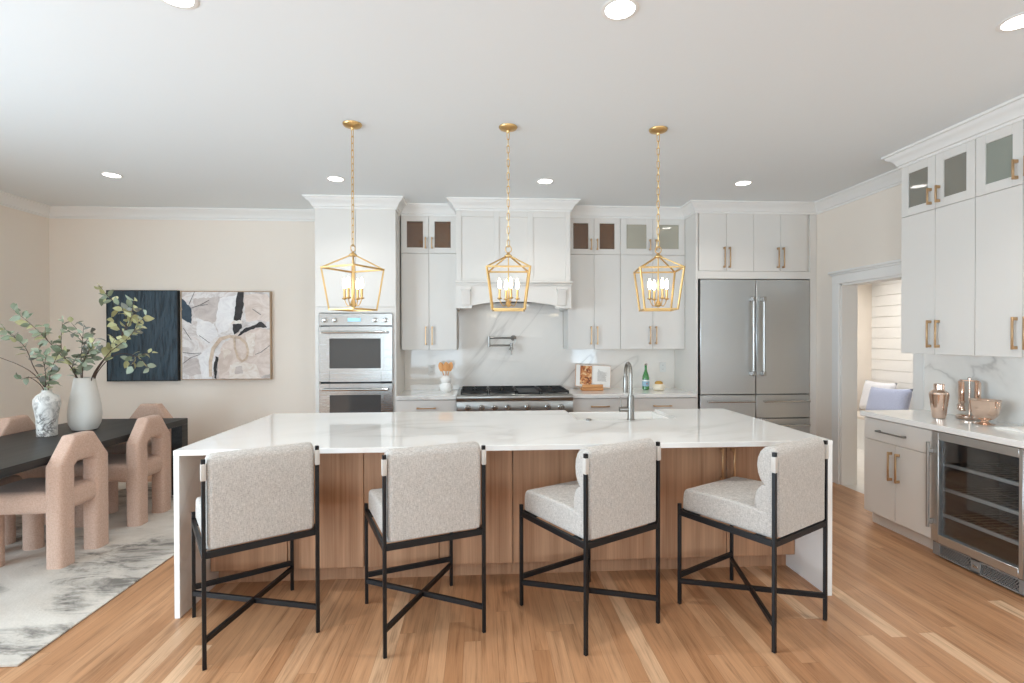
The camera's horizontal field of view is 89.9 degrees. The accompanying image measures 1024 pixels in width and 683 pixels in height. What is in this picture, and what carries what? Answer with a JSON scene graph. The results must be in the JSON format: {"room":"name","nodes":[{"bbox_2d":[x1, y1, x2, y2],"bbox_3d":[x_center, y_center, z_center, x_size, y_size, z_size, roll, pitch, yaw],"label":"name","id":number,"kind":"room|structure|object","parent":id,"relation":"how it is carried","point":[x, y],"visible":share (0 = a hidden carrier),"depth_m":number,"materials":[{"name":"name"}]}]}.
{"room":"kitchen","nodes":[
{"label":"kitchen","id":0,"kind":"room"},
{"bbox_2d":[0,205,49,424],"bbox_3d":[-4.958,0.073,1.177,0.150,3.060,9.365,0,0,-4],"label":"wall","id":1,"kind":"structure","parent":0,"point":[24,236],"depth_m":5.39,"materials":[{"name":"beige paint"}]},
{"bbox_2d":[49,216,458,444],"bbox_3d":[-0.849,0.026,6.064,8.660,3.060,0.120,0,0,-4],"label":"wall","id":2,"kind":"structure","parent":0,"point":[278,257],"depth_m":5.83,"materials":[{"name":"beige paint"}]},
{"bbox_2d":[106,290,180,380],"bbox_3d":[-4.146,-0.065,5.773,0.768,1.020,0.049,0,0,-4],"label":"wall art","id":3,"kind":"object","parent":2,"relation":"attached to","point":[162,333],"visible":0.77,"depth_m":5.76,"materials":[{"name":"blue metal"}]},
{"bbox_2d":[181,291,272,379],"bbox_3d":[-3.239,-0.069,5.826,0.984,1.004,0.056,0,0,-4],"label":"wall art","id":4,"kind":"object","parent":2,"relation":"attached to","point":[226,335],"visible":1,"depth_m":5.81,"materials":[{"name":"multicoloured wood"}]},
{"bbox_2d":[401,216,457,349],"bbox_3d":[-0.927,-0.649,5.810,0.608,1.483,0.366,0,0,-4],"label":"upper cabinet","id":5,"kind":"object","parent":2,"relation":"attached to","point":[429,313],"visible":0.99,"depth_m":5.67,"materials":[{"name":"white paint"}]},
{"bbox_2d":[0,167,901,220],"bbox_3d":[-0.641,-1.409,1.375,8.500,0.118,9.245,0,0,-4],"label":"trim","id":6,"kind":"structure","parent":2,"relation":"attached to","point":[890,179],"depth_m":5.57,"materials":[{"name":"white wood"}]},
{"bbox_2d":[455,211,572,310],"bbox_3d":[0.007,-0.870,5.691,1.234,1.036,0.673,0,0,-4],"label":"range hood","id":7,"kind":"object","parent":2,"relation":"attached to","point":[541,240],"visible":0.94,"depth_m":5.45,"materials":[{"name":"white paint"}]},
{"bbox_2d":[405,303,674,389],"bbox_3d":[0.352,0.046,6.069,3.209,1.106,0.020,0,0,-4],"label":"backsplash","id":8,"kind":"structure","parent":2,"relation":"attached to","point":[538,357],"depth_m":6.04,"materials":[{"name":"stone"}]},
{"bbox_2d":[428,365,434,374],"bbox_3d":[-0.937,0.330,5.976,0.074,0.118,0.009,0,0,-4],"label":"outlet","id":9,"kind":"object","parent":8,"relation":"attached to","point":[431,368],"visible":1,"depth_m":5.97,"materials":[{"name":"white plastic"}]},
{"bbox_2d":[488,335,515,354],"bbox_3d":[-0.113,0.041,5.964,0.336,0.231,0.132,0,0,-4],"label":"pot filler","id":10,"kind":"object","parent":8,"relation":"attached to","point":[513,337],"visible":1,"depth_m":5.93,"materials":[{"name":"silver metal"}]},
{"bbox_2d":[660,362,665,371],"bbox_3d":[1.809,0.309,6.147,0.074,0.118,0.009,0,0,-4],"label":"outlet","id":11,"kind":"object","parent":8,"relation":"attached to","point":[662,364],"visible":1,"depth_m":6.14,"materials":[{"name":"white plastic"}]},
{"bbox_2d":[563,218,619,348],"bbox_3d":[0.916,-0.654,5.925,0.598,1.483,0.366,0,0,-4],"label":"upper cabinet","id":12,"kind":"object","parent":2,"relation":"attached to","point":[592,321],"visible":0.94,"depth_m":5.78,"materials":[{"name":"white paint"}]},
{"bbox_2d":[620,218,684,348],"bbox_3d":[1.589,-0.656,5.966,0.748,1.483,0.366,0,0,-4],"label":"upper cabinet","id":13,"kind":"object","parent":2,"relation":"attached to","point":[638,237],"visible":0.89,"depth_m":5.82,"materials":[{"name":"white paint"}]},
{"bbox_2d":[0,0,1023,208],"bbox_3d":[0.395,-1.526,2.042,10.950,0.100,10.750,0,0,-4],"label":"ceiling","id":14,"kind":"structure","parent":0,"point":[215,103],"depth_m":3.05,"materials":[{"name":"white paint"}]},
{"bbox_2d":[100,172,122,177],"bbox_3d":[-3.571,-1.484,4.576,0.168,0.005,0.168,0,0,-4],"label":"recessed light","id":15,"kind":"object","parent":14,"relation":"in","point":[107,174],"visible":1,"depth_m":4.58,"materials":[{"name":"white plastic"}]},
{"bbox_2d":[160,0,198,9],"bbox_3d":[-1.435,-1.470,2.189,0.168,0.005,0.168,0,0,-4],"label":"recessed light","id":16,"kind":"object","parent":14,"relation":"in","point":[181,4],"visible":1,"depth_m":2.23,"materials":[{"name":"white plastic"}]},
{"bbox_2d":[326,176,344,181],"bbox_3d":[-1.615,-1.490,4.697,0.168,0.005,0.168,0,0,-4],"label":"recessed light","id":17,"kind":"object","parent":14,"relation":"in","point":[331,178],"visible":1,"depth_m":4.68,"materials":[{"name":"white plastic"}]},
{"bbox_2d":[320,120,384,311],"bbox_3d":[-1.088,-0.848,3.505,0.306,1.272,0.306,0,0,26],"label":"lantern pendant","id":18,"kind":"object","parent":14,"relation":"hanging from","point":[353,125],"visible":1,"depth_m":3.50,"materials":[{"name":"gold metal"}]},
{"bbox_2d":[342,257,363,306],"bbox_3d":[-1.087,-0.409,3.508,0.126,0.352,0.126,0,1,-34],"label":"candle","id":19,"kind":"object","parent":18,"relation":"on","point":[348,297],"depth_m":3.50,"materials":[{"name":"beige wax"}]},
{"bbox_2d":[486,123,530,311],"bbox_3d":[-0.026,-0.850,3.559,0.306,1.272,0.306,0,0,-1],"label":"lantern pendant","id":20,"kind":"object","parent":14,"relation":"hanging from","point":[506,127],"visible":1,"depth_m":3.54,"materials":[{"name":"gold metal"}]},
{"bbox_2d":[497,258,519,307],"bbox_3d":[-0.025,-0.412,3.562,0.126,0.352,0.126,0,1,29],"label":"candle","id":21,"kind":"object","parent":20,"relation":"on","point":[508,300],"depth_m":3.56,"materials":[{"name":"beige wax"}]},
{"bbox_2d":[536,178,553,183],"bbox_3d":[0.309,-1.495,4.783,0.168,0.005,0.168,0,0,-4],"label":"recessed light","id":22,"kind":"object","parent":14,"relation":"in","point":[543,180],"visible":1,"depth_m":4.78,"materials":[{"name":"white plastic"}]},
{"bbox_2d":[601,0,638,20],"bbox_3d":[0.480,-1.475,2.279,0.168,0.005,0.168,0,0,-4],"label":"recessed light","id":23,"kind":"object","parent":14,"relation":"in","point":[612,10],"visible":1,"depth_m":2.28,"materials":[{"name":"white plastic"}]},
{"bbox_2d":[633,126,684,311],"bbox_3d":[1.028,-0.853,3.604,0.306,1.272,0.306,0,0,5],"label":"lantern pendant","id":24,"kind":"object","parent":14,"relation":"hanging from","point":[656,130],"visible":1,"depth_m":3.59,"materials":[{"name":"gold metal"}]},
{"bbox_2d":[647,258,668,307],"bbox_3d":[1.029,-0.415,3.608,0.126,0.352,0.126,0,1,35],"label":"candle","id":25,"kind":"object","parent":24,"relation":"on","point":[658,303],"depth_m":3.60,"materials":[{"name":"beige wax"}]},
{"bbox_2d":[734,180,752,185],"bbox_3d":[2.190,-1.500,4.859,0.168,0.005,0.168,0,0,-4],"label":"recessed light","id":26,"kind":"object","parent":14,"relation":"in","point":[745,182],"visible":1,"depth_m":4.86,"materials":[{"name":"white plastic"}]},
{"bbox_2d":[995,12,1023,31],"bbox_3d":[2.351,-1.480,2.373,0.168,0.005,0.168,0,0,-4],"label":"recessed light","id":27,"kind":"object","parent":14,"relation":"in","point":[1015,22],"visible":1,"depth_m":2.39,"materials":[{"name":"white plastic"}]},
{"bbox_2d":[0,448,1023,682],"bbox_3d":[0.354,1.544,2.028,10.550,0.080,10.380,0,0,-4],"label":"floor","id":28,"kind":"structure","parent":0,"point":[900,611],"depth_m":2.65,"materials":[{"name":"brown wood"}]},
{"bbox_2d":[0,482,173,666],"bbox_3d":[-3.662,1.493,3.851,2.560,0.012,3.120,0,0,-4],"label":"area rug","id":29,"kind":"object","parent":28,"relation":"on","point":[38,605],"visible":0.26,"depth_m":3.23,"materials":[{"name":"white carpet"}]},
{"bbox_2d":[0,475,21,544],"bbox_3d":[-3.922,1.063,3.611,0.586,0.853,0.450,0,0,-4],"label":"dining chair","id":30,"kind":"object","parent":29,"relation":"on","point":[10,520],"visible":0.34,"depth_m":3.76,"materials":[{"name":"fabric"}]},
{"bbox_2d":[0,415,82,524],"bbox_3d":[-3.968,1.058,4.350,0.586,0.853,0.450,0,0,-4],"label":"dining chair","id":31,"kind":"object","parent":29,"relation":"on","point":[19,423],"visible":0.1,"depth_m":4.24,"materials":[{"name":"fabric"}]},
{"bbox_2d":[0,431,108,569],"bbox_3d":[-3.251,1.062,3.555,0.586,0.853,0.450,0,0,-4],"label":"dining chair","id":32,"kind":"object","parent":29,"relation":"on","point":[56,495],"visible":1,"depth_m":3.44,"materials":[{"name":"fabric"}]},
{"bbox_2d":[0,418,187,494],"bbox_3d":[-3.584,1.124,3.773,0.968,0.728,2.460,0,0,-4],"label":"dining table","id":33,"kind":"object","parent":29,"relation":"on","point":[20,452],"visible":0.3,"depth_m":4.01,"materials":[{"name":"black wood"}]},
{"bbox_2d":[32,390,60,436],"bbox_3d":[-3.737,0.574,4.120,0.176,0.368,0.176,0,0,-4],"label":"vase","id":34,"kind":"object","parent":33,"relation":"on","point":[46,405],"visible":1,"depth_m":4.07,"materials":[{"name":"white stone"}]},
{"bbox_2d":[0,324,39,376],"bbox_3d":[-3.912,0.184,4.063,0.348,0.648,0.148,0,0,-4],"label":"leafy branch","id":35,"kind":"object","parent":34,"relation":"in","point":[4,331],"visible":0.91,"depth_m":4.07,"materials":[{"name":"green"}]},
{"bbox_2d":[0,357,44,386],"bbox_3d":[-4.053,0.238,4.090,0.632,0.540,0.094,0,0,-13],"label":"leafy branch","id":36,"kind":"object","parent":34,"relation":"in","point":[0,357],"visible":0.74,"depth_m":4.08,"materials":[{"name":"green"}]},
{"bbox_2d":[14,373,60,389],"bbox_3d":[-3.785,0.369,4.102,0.308,0.257,0.108,0,1,-28],"label":"leafy branch","id":37,"kind":"object","parent":34,"relation":"in","point":[25,380],"visible":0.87,"depth_m":4.08,"materials":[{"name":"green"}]},
{"bbox_2d":[30,343,56,386],"bbox_3d":[-3.722,0.261,4.068,0.150,0.494,0.162,0,0,-4],"label":"leafy branch","id":38,"kind":"object","parent":34,"relation":"in","point":[47,351],"visible":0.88,"depth_m":4.06,"materials":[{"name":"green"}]},
{"bbox_2d":[41,350,81,389],"bbox_3d":[-3.601,0.287,4.102,0.286,0.441,0.172,0,0,-4],"label":"leafy branch","id":39,"kind":"object","parent":34,"relation":"in","point":[49,359],"visible":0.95,"depth_m":4.10,"materials":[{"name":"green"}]},
{"bbox_2d":[67,377,102,430],"bbox_3d":[-3.653,0.531,4.386,0.238,0.448,0.238,0,0,-4],"label":"vase","id":40,"kind":"object","parent":33,"relation":"on","point":[84,408],"visible":0.98,"depth_m":4.31,"materials":[{"name":"white ceramic"}]},
{"bbox_2d":[10,303,77,377],"bbox_3d":[-3.925,0.072,4.316,0.448,0.791,0.264,0,0,12],"label":"leafy branch","id":41,"kind":"object","parent":40,"relation":"in","point":[16,318],"visible":0.79,"depth_m":4.28,"materials":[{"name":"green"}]},
{"bbox_2d":[50,316,87,377],"bbox_3d":[-3.694,0.131,4.281,0.234,0.693,0.175,0,0,19],"label":"leafy branch","id":42,"kind":"object","parent":40,"relation":"in","point":[55,348],"visible":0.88,"depth_m":4.28,"materials":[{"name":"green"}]},
{"bbox_2d":[62,317,95,377],"bbox_3d":[-3.658,0.133,4.355,0.232,0.685,0.184,0,0,-4],"label":"leafy branch","id":43,"kind":"object","parent":40,"relation":"in","point":[70,319],"visible":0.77,"depth_m":4.34,"materials":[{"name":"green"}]},
{"bbox_2d":[76,337,105,377],"bbox_3d":[-3.556,0.220,4.325,0.238,0.512,0.191,0,1,42],"label":"leafy branch","id":44,"kind":"object","parent":40,"relation":"in","point":[91,350],"visible":1,"depth_m":4.30,"materials":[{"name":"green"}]},
{"bbox_2d":[93,295,146,377],"bbox_3d":[-3.328,0.041,4.324,0.573,0.870,0.194,0,0,-4],"label":"leafy branch","id":45,"kind":"object","parent":40,"relation":"in","point":[130,315],"visible":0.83,"depth_m":4.34,"materials":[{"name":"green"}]},
{"bbox_2d":[93,283,148,376],"bbox_3d":[-3.389,-0.013,4.421,0.485,0.977,0.158,0,0,-6],"label":"leafy branch","id":46,"kind":"object","parent":40,"relation":"in","point":[102,300],"visible":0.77,"depth_m":4.40,"materials":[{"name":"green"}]},
{"bbox_2d":[91,316,154,380],"bbox_3d":[-3.336,0.128,4.332,0.536,0.697,0.197,0,0,-4],"label":"leafy branch","id":47,"kind":"object","parent":40,"relation":"in","point":[107,349],"visible":0.98,"depth_m":4.31,"materials":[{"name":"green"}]},
{"bbox_2d":[95,348,156,378],"bbox_3d":[-3.359,0.264,4.434,0.486,0.402,0.153,0,0,-22],"label":"leafy branch","id":48,"kind":"object","parent":40,"relation":"in","point":[130,369],"visible":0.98,"depth_m":4.46,"materials":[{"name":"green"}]},
{"bbox_2d":[74,415,170,527],"bbox_3d":[-3.293,1.056,4.312,0.586,0.853,0.450,0,0,-4],"label":"dining chair","id":49,"kind":"object","parent":29,"relation":"on","point":[134,467],"visible":0.66,"depth_m":4.20,"materials":[{"name":"fabric"}]},
{"bbox_2d":[105,403,172,488],"bbox_3d":[-3.610,1.052,4.916,0.450,0.853,0.586,0,0,-4],"label":"dining chair","id":50,"kind":"object","parent":29,"relation":"on","point":[143,410],"visible":0.09,"depth_m":5.09,"materials":[{"name":"fabric"}]},
{"bbox_2d":[191,442,319,670],"bbox_3d":[-1.369,1.010,2.719,0.528,0.985,0.570,0,1,-36],"label":"counter stool","id":51,"kind":"object","parent":28,"relation":"on","point":[252,494],"visible":1,"depth_m":2.50,"materials":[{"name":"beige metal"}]},
{"bbox_2d":[210,453,364,582],"bbox_3d":[-1.372,1.058,3.273,0.912,0.882,0.396,0,0,-4],"label":"base cabinet","id":52,"kind":"object","parent":28,"relation":"on","point":[341,475],"visible":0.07,"depth_m":3.13,"materials":[{"name":"brown wood"}]},
{"bbox_2d":[315,209,404,412],"bbox_3d":[-1.646,0.048,5.633,0.830,2.865,0.639,0,0,-4],"label":"tall cabinet","id":53,"kind":"object","parent":28,"relation":"on","point":[377,232],"visible":0.39,"depth_m":5.35,"materials":[{"name":"white paint"}]},
{"bbox_2d":[319,313,392,412],"bbox_3d":[-1.635,0.367,5.556,0.752,1.324,0.568,0,0,-4],"label":"double oven","id":54,"kind":"object","parent":53,"relation":"in","point":[356,349],"visible":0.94,"depth_m":5.33,"materials":[{"name":"silver metal"}]},
{"bbox_2d":[364,441,485,658],"bbox_3d":[-0.489,1.008,2.787,0.528,0.985,0.570,0,0,-25],"label":"counter stool","id":55,"kind":"object","parent":28,"relation":"on","point":[429,490],"visible":1,"depth_m":2.54,"materials":[{"name":"fabric"}]},
{"bbox_2d":[396,400,456,411],"bbox_3d":[-0.914,1.043,5.658,0.626,0.872,0.654,0,0,-4],"label":"base cabinet","id":56,"kind":"object","parent":28,"relation":"on","point":[401,405],"visible":0.2,"depth_m":5.37,"materials":[{"name":"white paint"}]},
{"bbox_2d":[396,390,458,399],"bbox_3d":[-0.914,0.585,5.661,0.627,0.040,0.644,0,0,-4],"label":"countertop","id":57,"kind":"structure","parent":56,"relation":"on","point":[406,394],"depth_m":5.39,"materials":[{"name":"white stone"}]},
{"bbox_2d":[439,375,451,391],"bbox_3d":[-0.739,0.471,5.729,0.144,0.186,0.144,0,0,-4],"label":"vase","id":58,"kind":"object","parent":57,"relation":"on","point":[445,386],"visible":1,"depth_m":5.68,"materials":[{"name":"white ceramic"}]},
{"bbox_2d":[438,362,443,374],"bbox_3d":[-0.768,0.381,5.723,0.106,0.306,0.014,0,0,4],"label":"wooden spoon","id":59,"kind":"object","parent":58,"relation":"in","point":[440,365],"visible":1,"depth_m":5.72,"materials":[{"name":"brown wood"}]},
{"bbox_2d":[438,362,443,370],"bbox_3d":[-0.788,0.282,5.724,0.067,0.107,0.014,0,0,3],"label":"spoon bowl","id":60,"kind":"object","parent":59,"relation":"on","point":[440,365],"depth_m":5.72,"materials":[{"name":"brown wood"}]},
{"bbox_2d":[443,362,448,370],"bbox_3d":[-0.734,0.379,5.721,0.066,0.308,0.025,0,0,-4],"label":"wooden spoon","id":61,"kind":"object","parent":58,"relation":"in","point":[446,365],"visible":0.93,"depth_m":5.71,"materials":[{"name":"brown wood"}]},
{"bbox_2d":[448,362,452,374],"bbox_3d":[-0.711,0.381,5.736,0.103,0.306,0.013,0,0,2],"label":"wooden spoon","id":62,"kind":"object","parent":58,"relation":"in","point":[450,363],"visible":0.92,"depth_m":5.73,"materials":[{"name":"brown wood"}]},
{"bbox_2d":[448,362,452,370],"bbox_3d":[-0.694,0.281,5.735,0.067,0.107,0.013,0,0,1],"label":"spoon bowl","id":63,"kind":"object","parent":62,"relation":"on","point":[450,364],"depth_m":5.73,"materials":[{"name":"brown wood"}]},
{"bbox_2d":[364,451,512,577],"bbox_3d":[-0.461,1.055,3.330,0.912,0.882,0.396,0,0,-4],"label":"base cabinet","id":64,"kind":"object","parent":28,"relation":"on","point":[467,552],"visible":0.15,"depth_m":3.19,"materials":[{"name":"brown wood"}]},
{"bbox_2d":[173,408,832,618],"bbox_3d":[-0.018,1.036,3.570,3.718,0.914,1.358,0,0,-4],"label":"countertop","id":65,"kind":"structure","parent":28,"relation":"on","point":[364,432],"depth_m":3.18,"materials":[{"name":"white stone"}]},
{"bbox_2d":[569,411,668,419],"bbox_3d":[0.839,0.716,4.061,0.754,0.252,0.500,0,0,-4],"label":"farmhouse sink","id":66,"kind":"object","parent":65,"relation":"in","point":[637,414],"visible":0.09,"depth_m":4.27,"materials":[{"name":"white ceramic"}]},
{"bbox_2d":[619,362,634,419],"bbox_3d":[0.842,0.363,3.857,0.119,0.423,0.239,0,0,-4],"label":"kitchen faucet","id":67,"kind":"object","parent":65,"relation":"on","point":[629,409],"visible":1,"depth_m":3.76,"materials":[{"name":"silver metal"}]},
{"bbox_2d":[456,385,572,412],"bbox_3d":[0.014,0.998,5.678,1.221,0.958,0.729,0,0,-4],"label":"gas range","id":68,"kind":"object","parent":28,"relation":"on","point":[555,397],"visible":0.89,"depth_m":5.38,"materials":[{"name":"silver metal"}]},
{"bbox_2d":[457,386,570,394],"bbox_3d":[0.011,0.554,5.718,1.221,0.035,0.643,0,0,-4],"label":"cooktop","id":69,"kind":"object","parent":68,"relation":"in","point":[464,390],"depth_m":5.54,"materials":[{"name":"black metal"}]},
{"bbox_2d":[512,449,655,573],"bbox_3d":[0.451,1.053,3.387,0.912,0.882,0.396,0,0,-4],"label":"base cabinet","id":70,"kind":"object","parent":28,"relation":"on","point":[531,469],"visible":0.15,"depth_m":3.21,"materials":[{"name":"brown wood"}]},
{"bbox_2d":[519,438,660,655],"bbox_3d":[0.415,1.006,2.816,0.528,0.985,0.570,0,1,-33],"label":"counter stool","id":71,"kind":"object","parent":28,"relation":"on","point":[616,488],"visible":1,"depth_m":2.60,"materials":[{"name":"fabric"}]},
{"bbox_2d":[573,398,626,411],"bbox_3d":[0.923,1.038,5.773,0.596,0.872,0.654,0,0,-4],"label":"base cabinet","id":72,"kind":"object","parent":28,"relation":"on","point":[579,404],"visible":0.23,"depth_m":5.48,"materials":[{"name":"white paint"}]},
{"bbox_2d":[567,388,696,397],"bbox_3d":[1.299,0.579,5.799,1.355,0.040,0.644,0,0,-4],"label":"countertop","id":73,"kind":"structure","parent":72,"relation":"on","point":[607,392],"depth_m":5.53,"materials":[{"name":"white stone"}]},
{"bbox_2d":[580,384,603,390],"bbox_3d":[0.913,0.451,5.872,0.250,0.216,0.111,0,0,-4],"label":"book stand","id":74,"kind":"object","parent":73,"relation":"on","point":[591,387],"visible":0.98,"depth_m":5.82,"materials":[{"name":"beige wood"}]},
{"bbox_2d":[575,364,610,387],"bbox_3d":[0.931,0.397,5.879,0.426,0.279,0.069,0,0,-4],"label":"cookbook","id":75,"kind":"object","parent":74,"relation":"on","point":[584,374],"visible":1,"depth_m":5.87,"materials":[{"name":"white paper"}]},
{"bbox_2d":[580,365,591,384],"bbox_3d":[0.845,0.383,5.860,0.150,0.221,0.039,0,0,-4],"label":"food photo","id":76,"kind":"object","parent":75,"relation":"attached to","point":[585,370],"depth_m":5.86},
{"bbox_2d":[642,363,648,389],"bbox_3d":[1.550,0.406,5.941,0.083,0.303,0.084,0,0,-4],"label":"glass bottle","id":77,"kind":"object","parent":73,"relation":"on","point":[645,378],"visible":1,"depth_m":5.91,"materials":[{"name":"green glass"}]},
{"bbox_2d":[653,381,664,390],"bbox_3d":[1.677,0.503,5.860,0.140,0.108,0.139,0,0,-4],"label":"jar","id":78,"kind":"object","parent":73,"relation":"on","point":[658,386],"visible":1,"depth_m":5.82,"materials":[{"name":"beige ceramic"}]},
{"bbox_2d":[627,397,695,411],"bbox_3d":[1.599,1.036,5.815,0.756,0.872,0.654,0,0,-4],"label":"base cabinet","id":79,"kind":"object","parent":28,"relation":"on","point":[640,404],"visible":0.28,"depth_m":5.52,"materials":[{"name":"white paint"}]},
{"bbox_2d":[651,446,794,569],"bbox_3d":[1.363,1.050,3.443,0.912,0.882,0.396,0,0,-4],"label":"base cabinet","id":80,"kind":"object","parent":28,"relation":"on","point":[681,469],"visible":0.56,"depth_m":3.27,"materials":[{"name":"brown wood"}]},
{"bbox_2d":[675,213,816,434],"bbox_3d":[2.655,0.019,5.895,1.363,2.900,0.649,0,0,-4],"label":"tall cabinet","id":81,"kind":"object","parent":28,"relation":"on","point":[717,246],"visible":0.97,"depth_m":5.61,"materials":[{"name":"white paint"}]},
{"bbox_2d":[677,437,828,653],"bbox_3d":[1.319,1.003,2.836,0.528,0.985,0.570,0,1,-34],"label":"counter stool","id":82,"kind":"object","parent":28,"relation":"on","point":[789,502],"visible":1,"depth_m":2.65,"materials":[{"name":"fabric"}]},
{"bbox_2d":[698,279,810,432],"bbox_3d":[2.639,0.397,5.853,1.232,2.145,0.672,0,0,-4],"label":"refrigerator","id":83,"kind":"object","parent":28,"relation":"on","point":[753,335],"visible":0.7,"depth_m":5.59,"materials":[{"name":"silver metal"}]},
{"bbox_2d":[857,411,865,449],"bbox_3d":[4.983,1.234,6.421,0.558,0.450,1.978,0,0,-4],"label":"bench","id":84,"kind":"object","parent":28,"relation":"on","point":[860,419],"visible":0.02,"depth_m":6.93,"materials":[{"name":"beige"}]},
{"bbox_2d":[859,380,896,409],"bbox_3d":[5.060,0.764,7.104,0.192,0.427,0.560,0,0,-4],"label":"throw pillow","id":85,"kind":"object","parent":84,"relation":"on","point":[868,384],"visible":0.4,"depth_m":7.20,"materials":[{"name":"white fabric"}]},
{"bbox_2d":[866,387,912,409],"bbox_3d":[4.906,0.795,6.694,0.205,0.418,0.700,0,0,-4],"label":"throw pillow","id":86,"kind":"object","parent":84,"relation":"on","point":[878,398],"visible":0.78,"depth_m":6.60,"materials":[{"name":"blue fabric"}]},
{"bbox_2d":[864,417,932,548],"bbox_3d":[3.171,1.047,3.916,0.586,0.872,0.634,0,0,-4],"label":"base cabinet","id":87,"kind":"object","parent":28,"relation":"on","point":[894,453],"visible":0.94,"depth_m":3.87,"materials":[{"name":"white paint"}]},
{"bbox_2d":[926,430,1023,595],"bbox_3d":[3.168,1.054,3.288,0.544,0.868,0.608,0,0,-4],"label":"wine cooler","id":88,"kind":"object","parent":28,"relation":"on","point":[976,520],"visible":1,"depth_m":3.52,"materials":[{"name":"grey metal"}]},
{"bbox_2d":[933,540,1023,595],"bbox_3d":[2.973,1.433,3.278,0.038,0.088,0.604,0,0,-4],"label":"vent grille","id":89,"kind":"object","parent":88,"relation":"attached to","point":[996,574],"depth_m":3.24,"materials":[{"name":"silver metal"}]},
{"bbox_2d":[943,462,1018,485],"bbox_3d":[3.211,0.850,3.289,0.418,0.022,0.568,0,0,-4],"label":"shelf","id":90,"kind":"object","parent":88,"relation":"attached to","point":[963,466],"depth_m":3.45,"materials":[{"name":"grey metal"}]},
{"bbox_2d":[943,488,1018,515],"bbox_3d":[3.212,1.024,3.290,0.418,0.022,0.568,0,0,-4],"label":"shelf","id":91,"kind":"object","parent":88,"relation":"attached to","point":[962,492],"depth_m":3.44,"materials":[{"name":"grey metal"}]},
{"bbox_2d":[943,513,1018,545],"bbox_3d":[3.212,1.204,3.291,0.418,0.022,0.568,0,0,-4],"label":"shelf","id":92,"kind":"object","parent":88,"relation":"attached to","point":[957,517],"depth_m":3.46,"materials":[{"name":"grey metal"}]},
{"bbox_3d":[3.254,1.057,2.581,0.586,0.872,0.800,0,0,-4],"label":"base cabinet","id":93,"kind":"object","parent":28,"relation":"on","visible":0},
{"bbox_2d":[860,410,1023,448],"bbox_3d":[3.208,0.595,3.213,0.559,0.040,2.065,0,0,-4],"label":"countertop","id":94,"kind":"structure","parent":93,"relation":"on","point":[950,424],"depth_m":3.54,"materials":[{"name":"white stone"}]},
{"bbox_2d":[929,383,949,418],"bbox_3d":[3.181,0.441,3.820,0.122,0.257,0.121,0,0,-4],"label":"cocktail shaker","id":95,"kind":"object","parent":94,"relation":"on","point":[938,397],"visible":1,"depth_m":3.79,"materials":[{"name":"gold metal"}]},
{"bbox_2d":[955,377,980,419],"bbox_3d":[3.373,0.416,3.780,0.155,0.308,0.156,0,1,38],"label":"tool","id":96,"kind":"object","parent":94,"relation":"on","point":[960,406],"visible":0.82,"depth_m":3.77,"materials":[{"name":"gold metal"}]},
{"bbox_2d":[968,398,1001,425],"bbox_3d":[3.263,0.487,3.538,0.177,0.170,0.177,0,1,41],"label":"footed bowl","id":97,"kind":"object","parent":94,"relation":"on","point":[986,410],"visible":1,"depth_m":3.49,"materials":[{"name":"gold metal"}]},
{"bbox_2d":[994,426,1023,432],"bbox_3d":[3.339,0.565,3.208,0.250,0.018,0.410,0,0,-4],"label":"open magazine","id":98,"kind":"object","parent":94,"relation":"on","point":[1015,428],"visible":1,"depth_m":3.31,"materials":[{"name":"white paper"}]},
{"bbox_2d":[816,184,901,439],"bbox_3d":[3.684,0.050,1.655,0.160,3.060,9.245,0,0,-4],"label":"wall","id":99,"kind":"structure","parent":0,"point":[864,231],"depth_m":5.24,"materials":[{"name":"beige paint"}]},
{"bbox_2d":[828,259,923,484],"bbox_3d":[3.465,0.377,4.825,0.215,2.197,1.175,0,0,-4],"label":"trim","id":100,"kind":"structure","parent":99,"relation":"attached to","point":[845,282],"depth_m":5.26,"materials":[{"name":"white wood"}]},
{"bbox_2d":[901,139,975,355],"bbox_3d":[3.270,-0.643,3.801,0.355,1.478,0.613,0,0,-4],"label":"upper cabinet","id":101,"kind":"object","parent":99,"relation":"attached to","point":[938,228],"visible":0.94,"depth_m":3.75,"materials":[{"name":"white paint"}]},
{"bbox_2d":[881,94,1023,168],"bbox_3d":[3.293,-1.432,3.102,0.434,0.118,2.192,0,0,-4],"label":"trim","id":102,"kind":"structure","parent":99,"relation":"attached to","point":[1007,113],"depth_m":3.53,"materials":[{"name":"white wood"}]},
{"bbox_2d":[924,354,1023,425],"bbox_3d":[3.497,0.346,3.229,0.020,0.536,2.065,0,0,-4],"label":"backsplash","id":103,"kind":"structure","parent":99,"relation":"attached to","point":[1001,378],"depth_m":3.76,"materials":[{"name":"stone"}]},
{"bbox_2d":[975,120,1023,357],"bbox_3d":[3.308,-0.638,3.188,0.355,1.478,0.613,0,0,-4],"label":"upper cabinet","id":104,"kind":"object","parent":99,"relation":"attached to","point":[999,281],"visible":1,"depth_m":3.31,"materials":[{"name":"white paint"}]},
{"bbox_2d":[857,284,871,410],"bbox_3d":[4.173,0.004,7.404,2.250,3.060,0.100,0,0,-4],"label":"wall","id":105,"kind":"structure","parent":0,"point":[864,333],"depth_m":7.41,"materials":[{"name":"beige paint"}]},
{"bbox_2d":[871,280,912,409],"bbox_3d":[5.363,0.015,5.585,0.100,3.060,3.680,0,0,-4],"label":"wall","id":106,"kind":"structure","parent":0,"point":[888,364],"depth_m":7.10,"materials":[{"name":"white"}]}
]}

